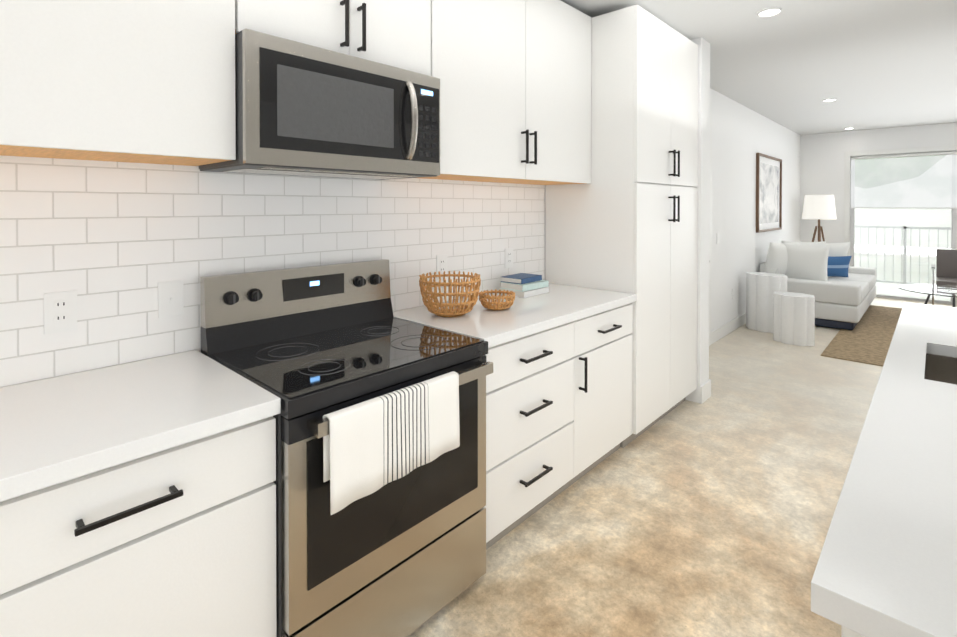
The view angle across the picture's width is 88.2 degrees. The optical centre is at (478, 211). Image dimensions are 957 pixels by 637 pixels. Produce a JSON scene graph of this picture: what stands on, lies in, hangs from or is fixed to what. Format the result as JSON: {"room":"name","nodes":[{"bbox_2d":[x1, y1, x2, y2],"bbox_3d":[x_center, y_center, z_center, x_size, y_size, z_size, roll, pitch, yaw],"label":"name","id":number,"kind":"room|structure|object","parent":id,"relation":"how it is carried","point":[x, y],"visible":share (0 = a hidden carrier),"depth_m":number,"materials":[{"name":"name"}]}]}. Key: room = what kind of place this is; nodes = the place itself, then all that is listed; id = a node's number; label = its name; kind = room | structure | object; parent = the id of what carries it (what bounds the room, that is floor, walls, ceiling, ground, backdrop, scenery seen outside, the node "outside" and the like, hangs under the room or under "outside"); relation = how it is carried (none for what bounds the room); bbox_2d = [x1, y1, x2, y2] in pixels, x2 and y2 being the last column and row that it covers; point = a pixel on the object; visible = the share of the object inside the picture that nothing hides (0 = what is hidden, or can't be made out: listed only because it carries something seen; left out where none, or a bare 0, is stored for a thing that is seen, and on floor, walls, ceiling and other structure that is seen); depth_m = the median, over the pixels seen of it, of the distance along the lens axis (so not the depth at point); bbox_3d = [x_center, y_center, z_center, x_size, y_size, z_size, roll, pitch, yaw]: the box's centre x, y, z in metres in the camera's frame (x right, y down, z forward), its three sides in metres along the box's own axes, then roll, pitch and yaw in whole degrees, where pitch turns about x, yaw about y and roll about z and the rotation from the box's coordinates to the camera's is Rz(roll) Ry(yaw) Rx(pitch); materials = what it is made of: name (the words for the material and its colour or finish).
{"room":"kitchen","nodes":[
{"label":"kitchen","id":0,"kind":"room"},
{"bbox_2d":[408,297,956,636],"bbox_3d":[3.015,1.448,2.740,5.100,0.120,11.900,1,1,43],"label":"floor","id":1,"kind":"structure","parent":0,"point":[712,516],"depth_m":2.21,"materials":[{"name":"concrete"}]},
{"bbox_2d":[0,414,276,636],"bbox_3d":[-0.981,0.965,1.276,0.614,0.876,0.655,1,1,43],"label":"base cabinet","id":2,"kind":"object","parent":1,"relation":"on","point":[137,498],"depth_m":1.10,"materials":[{"name":"wood"}]},
{"bbox_2d":[0,350,280,501],"bbox_3d":[-1.219,0.509,0.998,0.638,0.040,1.380,1,1,43],"label":"countertop","id":3,"kind":"structure","parent":2,"relation":"on","point":[55,431],"depth_m":1.19,"materials":[{"name":"white stone"}]},
{"bbox_2d":[200,259,492,636],"bbox_3d":[-0.438,0.812,1.755,0.711,1.172,0.776,1,1,43],"label":"range","id":4,"kind":"object","parent":1,"relation":"on","point":[380,482],"visible":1,"depth_m":1.56,"materials":[{"name":"silver metal"}]},
{"bbox_2d":[323,371,459,514],"bbox_3d":[-0.238,0.666,1.477,0.043,0.255,0.475,1,1,43],"label":"towel","id":5,"kind":"object","parent":4,"relation":"hanging from","point":[371,444],"depth_m":1.43,"materials":[{"name":"white fabric"}]},
{"bbox_2d":[484,323,576,549],"bbox_3d":[0.008,0.955,2.342,0.614,0.876,0.673,1,1,43],"label":"base cabinet","id":6,"kind":"object","parent":1,"relation":"on","point":[559,400],"depth_m":2.12,"materials":[{"name":"wood"}]},
{"bbox_2d":[393,283,636,350],"bbox_3d":[0.229,0.495,2.559,0.638,0.040,1.299,1,1,43],"label":"countertop","id":7,"kind":"structure","parent":6,"relation":"on","point":[563,304],"depth_m":2.30,"materials":[{"name":"white stone"}]},
{"bbox_2d":[419,271,480,316],"bbox_3d":[-0.132,0.386,2.287,0.285,0.183,0.285,1,1,43],"label":"basket","id":8,"kind":"object","parent":7,"relation":"on","point":[461,308],"visible":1,"depth_m":2.21,"materials":[{"name":"wicker"}]},
{"bbox_2d":[479,289,514,309],"bbox_3d":[0.090,0.435,2.409,0.181,0.081,0.181,1,1,43],"label":"basket","id":9,"kind":"object","parent":7,"relation":"on","point":[495,299],"visible":1,"depth_m":2.36,"materials":[{"name":"wicker"}]},
{"bbox_2d":[499,273,548,297],"bbox_3d":[0.264,0.421,2.838,0.185,0.101,0.249,1,1,43],"label":"books","id":10,"kind":"object","parent":7,"relation":"on","point":[523,285],"visible":0.96,"depth_m":2.77,"materials":[{"name":"white paper"}]},
{"bbox_2d":[577,303,632,479],"bbox_3d":[0.449,0.950,2.818,0.614,0.876,0.626,1,1,43],"label":"base cabinet","id":11,"kind":"object","parent":1,"relation":"on","point":[605,340],"depth_m":2.59,"materials":[{"name":"wood"}]},
{"bbox_2d":[545,5,697,447],"bbox_3d":[1.022,0.100,3.381,0.677,2.565,0.984,1,1,43],"label":"pantry cabinet","id":12,"kind":"object","parent":1,"relation":"on","point":[626,220],"visible":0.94,"depth_m":3.01,"materials":[{"name":"white wood"}]},
{"bbox_2d":[746,272,786,332],"bbox_3d":[3.301,1.041,5.662,0.420,0.640,0.301,1,1,43],"label":"table","id":13,"kind":"object","parent":1,"relation":"on","point":[761,288],"visible":0.73,"depth_m":5.56,"materials":[{"name":"ceramic"}]},
{"bbox_2d":[773,292,814,345],"bbox_3d":[3.285,1.116,5.146,0.378,0.500,0.276,1,1,43],"label":"table","id":14,"kind":"object","parent":1,"relation":"on","point":[793,318],"visible":1,"depth_m":5.04,"materials":[{"name":"ceramic"}]},
{"bbox_2d":[759,241,875,329],"bbox_3d":[4.595,0.863,6.643,1.050,0.954,2.220,1,1,43],"label":"sofa","id":15,"kind":"object","parent":1,"relation":"on","point":[833,282],"visible":0.88,"depth_m":6.09,"materials":[{"name":"fabric"}]},
{"bbox_2d":[802,195,835,241],"bbox_3d":[5.424,0.544,7.857,0.479,1.598,0.502,1,1,43],"label":"floor lamp","id":16,"kind":"object","parent":1,"relation":"on","point":[818,207],"visible":0.77,"depth_m":7.68,"materials":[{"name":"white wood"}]},
{"bbox_2d":[841,630,854,636],"bbox_3d":[1.685,0.965,1.295,0.900,0.876,2.560,1,1,43],"label":"kitchen island","id":17,"kind":"object","parent":1,"relation":"on","point":[843,632],"depth_m":0.66,"materials":[{"name":"wood"}]},
{"bbox_2d":[811,302,956,636],"bbox_3d":[1.685,0.507,1.291,0.960,0.040,2.620,1,1,43],"label":"island countertop","id":18,"kind":"structure","parent":17,"relation":"on","point":[886,566],"depth_m":0.82,"materials":[{"name":"white stone"}]},
{"bbox_2d":[821,305,901,365],"bbox_3d":[5.343,1.362,4.992,2.650,0.010,3.330,1,1,43],"label":"jute rug","id":19,"kind":"object","parent":1,"relation":"on","point":[867,339],"visible":0.4,"depth_m":5.21,"materials":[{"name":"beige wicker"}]},
{"bbox_2d":[898,284,956,306],"bbox_3d":[5.657,1.141,5.879,1.000,0.394,1.000,1,1,43],"label":"coffee table","id":20,"kind":"object","parent":19,"relation":"on","point":[941,290],"visible":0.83,"depth_m":5.95,"materials":[{"name":"clear glass"}]},
{"bbox_2d":[931,249,956,304],"bbox_3d":[6.480,0.937,6.573,0.660,0.809,0.624,1,1,43],"label":"lounge chair","id":21,"kind":"object","parent":1,"relation":"on","point":[946,266],"visible":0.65,"depth_m":6.82,"materials":[{"name":"metal"}]},
{"bbox_2d":[685,37,709,402],"bbox_3d":[1.357,0.068,3.873,0.810,2.620,0.185,1,1,43],"label":"wall","id":22,"kind":"structure","parent":0,"point":[703,187],"depth_m":3.57,"materials":[{"name":"paint"}]},
{"bbox_2d":[700,379,710,397],"bbox_3d":[1.559,1.316,3.836,0.474,0.125,0.017,1,1,43],"label":"baseboard","id":23,"kind":"structure","parent":22,"relation":"attached to","point":[705,389],"depth_m":3.60,"materials":[{"name":"paint"}]},
{"bbox_2d":[710,88,800,331],"bbox_3d":[3.290,0.045,6.295,0.350,2.620,5.995,1,1,43],"label":"wall","id":24,"kind":"structure","parent":0,"point":[742,135],"depth_m":5.81,"materials":[{"name":"paint"}]},
{"bbox_2d":[709,102,711,345],"bbox_3d":[1.942,0.134,4.705,0.198,2.472,1.064,1,1,43],"label":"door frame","id":25,"kind":"structure","parent":24,"relation":"attached to","point":[710,249],"depth_m":5.00,"materials":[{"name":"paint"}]},
{"bbox_2d":[711,313,745,343],"bbox_3d":[3.917,1.288,6.714,0.017,0.125,4.545,1,1,43],"label":"baseboard","id":26,"kind":"structure","parent":24,"relation":"attached to","point":[722,331],"depth_m":5.44,"materials":[{"name":"paint"}]},
{"bbox_2d":[756,153,781,232],"bbox_3d":[3.994,-0.240,6.767,0.035,1.020,1.280,1,1,43],"label":"framed picture","id":27,"kind":"object","parent":24,"relation":"attached to","point":[768,193],"visible":1,"depth_m":6.73,"materials":[{"name":"white paper"}]},
{"bbox_2d":[561,0,956,134],"bbox_3d":[3.015,-1.291,2.714,5.100,0.120,11.900,1,1,43],"label":"ceiling","id":28,"kind":"structure","parent":0,"point":[866,64],"depth_m":3.94,"materials":[{"name":"paint"}]},
{"bbox_2d":[757,7,781,16],"bbox_3d":[1.799,-1.231,3.051,0.136,0.014,0.136,1,1,43],"label":"recessed light","id":29,"kind":"object","parent":28,"relation":"in","point":[770,12],"visible":0.98,"depth_m":3.05,"materials":[{"name":"paint"}]},
{"bbox_2d":[822,99,836,101],"bbox_3d":[3.962,-1.254,5.573,0.136,0.014,0.136,1,1,43],"label":"recessed light","id":30,"kind":"object","parent":28,"relation":"in","point":[827,100],"visible":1,"depth_m":5.59,"materials":[{"name":"paint"}]},
{"bbox_2d":[800,122,956,242],"bbox_3d":[7.047,0.038,7.000,4.900,2.620,0.150,1,1,43],"label":"wall","id":31,"kind":"structure","parent":0,"point":[821,164],"depth_m":8.02,"materials":[{"name":"paint"}]},
{"bbox_2d":[844,145,956,265],"bbox_3d":[6.837,0.200,7.083,2.570,2.295,0.016,1,1,43],"label":"window frame","id":32,"kind":"structure","parent":31,"relation":"in","point":[847,155],"depth_m":7.90,"materials":[{"name":"paint"}]},
{"bbox_2d":[851,151,956,208],"bbox_3d":[6.852,-0.450,7.093,2.400,0.825,0.044,1,1,43],"label":"window shade","id":33,"kind":"object","parent":32,"relation":"attached to","point":[925,181],"visible":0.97,"depth_m":7.46,"materials":[{"name":"fabric"}]},
{"bbox_2d":[850,151,956,304],"bbox_3d":[6.895,0.237,7.146,2.420,2.220,0.065,1,1,43],"label":"window","id":34,"kind":"structure","parent":31,"relation":"in","point":[895,248],"depth_m":7.54,"materials":[{"name":"glass"}]},
{"bbox_3d":[-0.774,0.085,2.062,0.150,2.620,5.370,1,1,43],"label":"wall","id":35,"kind":"structure","parent":0,"visible":0},
{"bbox_2d":[0,0,235,165],"bbox_3d":[-1.088,-0.664,1.346,0.344,0.998,0.685,1,1,43],"label":"upper cabinet","id":36,"kind":"object","parent":35,"relation":"attached to","point":[143,81],"depth_m":1.28,"materials":[{"name":"white wood"}]},
{"bbox_2d":[0,155,544,387],"bbox_3d":[-0.749,0.308,1.978,0.004,0.975,3.478,1,1,43],"label":"tile backsplash","id":37,"kind":"structure","parent":35,"relation":"attached to","point":[113,244],"depth_m":1.69,"materials":[{"name":"white tile"}]},
{"bbox_2d":[44,290,76,334],"bbox_3d":[-1.229,0.297,1.452,0.007,0.118,0.075,1,1,43],"label":"electrical outlet plate","id":38,"kind":"object","parent":37,"relation":"attached to","point":[60,311],"visible":1,"depth_m":1.45,"materials":[{"name":"plastic"}]},
{"bbox_2d":[158,280,183,317],"bbox_3d":[-1.033,0.295,1.659,0.012,0.118,0.075,1,1,43],"label":"switch plate","id":39,"kind":"object","parent":37,"relation":"attached to","point":[170,298],"visible":1,"depth_m":1.66,"materials":[{"name":"plastic"}]},
{"bbox_2d":[436,254,447,277],"bbox_3d":[-0.189,0.286,2.572,0.007,0.118,0.075,1,1,43],"label":"electrical outlet plate","id":40,"kind":"object","parent":37,"relation":"attached to","point":[441,263],"visible":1,"depth_m":2.57,"materials":[{"name":"plastic"}]},
{"bbox_2d":[505,248,512,267],"bbox_3d":[0.185,0.282,2.975,0.007,0.118,0.075,1,1,43],"label":"electrical outlet plate","id":41,"kind":"object","parent":37,"relation":"attached to","point":[508,257],"visible":1,"depth_m":2.97,"materials":[{"name":"plastic"}]},
{"bbox_2d":[235,0,430,75],"bbox_3d":[-0.571,-0.857,1.868,0.387,0.623,0.776,1,1,43],"label":"upper cabinet","id":42,"kind":"object","parent":35,"relation":"attached to","point":[395,33],"visible":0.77,"depth_m":1.77,"materials":[{"name":"white wood"}]},
{"bbox_2d":[199,28,439,179],"bbox_3d":[-0.547,-0.340,1.851,0.453,0.401,0.776,1,1,43],"label":"over-the-range microwave","id":43,"kind":"object","parent":42,"relation":"attached to","point":[302,109],"visible":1,"depth_m":1.65,"materials":[{"name":"silver metal"}]},
{"bbox_2d":[420,0,527,181],"bbox_3d":[-0.102,-0.674,2.408,0.344,0.998,0.640,1,1,43],"label":"upper cabinet","id":44,"kind":"object","parent":35,"relation":"attached to","point":[514,76],"depth_m":2.29,"materials":[{"name":"white wood"}]},
{"bbox_2d":[480,0,590,183],"bbox_3d":[0.339,-0.679,2.883,0.344,0.998,0.656,1,1,43],"label":"upper cabinet","id":45,"kind":"object","parent":35,"relation":"attached to","point":[559,34],"depth_m":2.75,"materials":[{"name":"white wood"}]}
]}

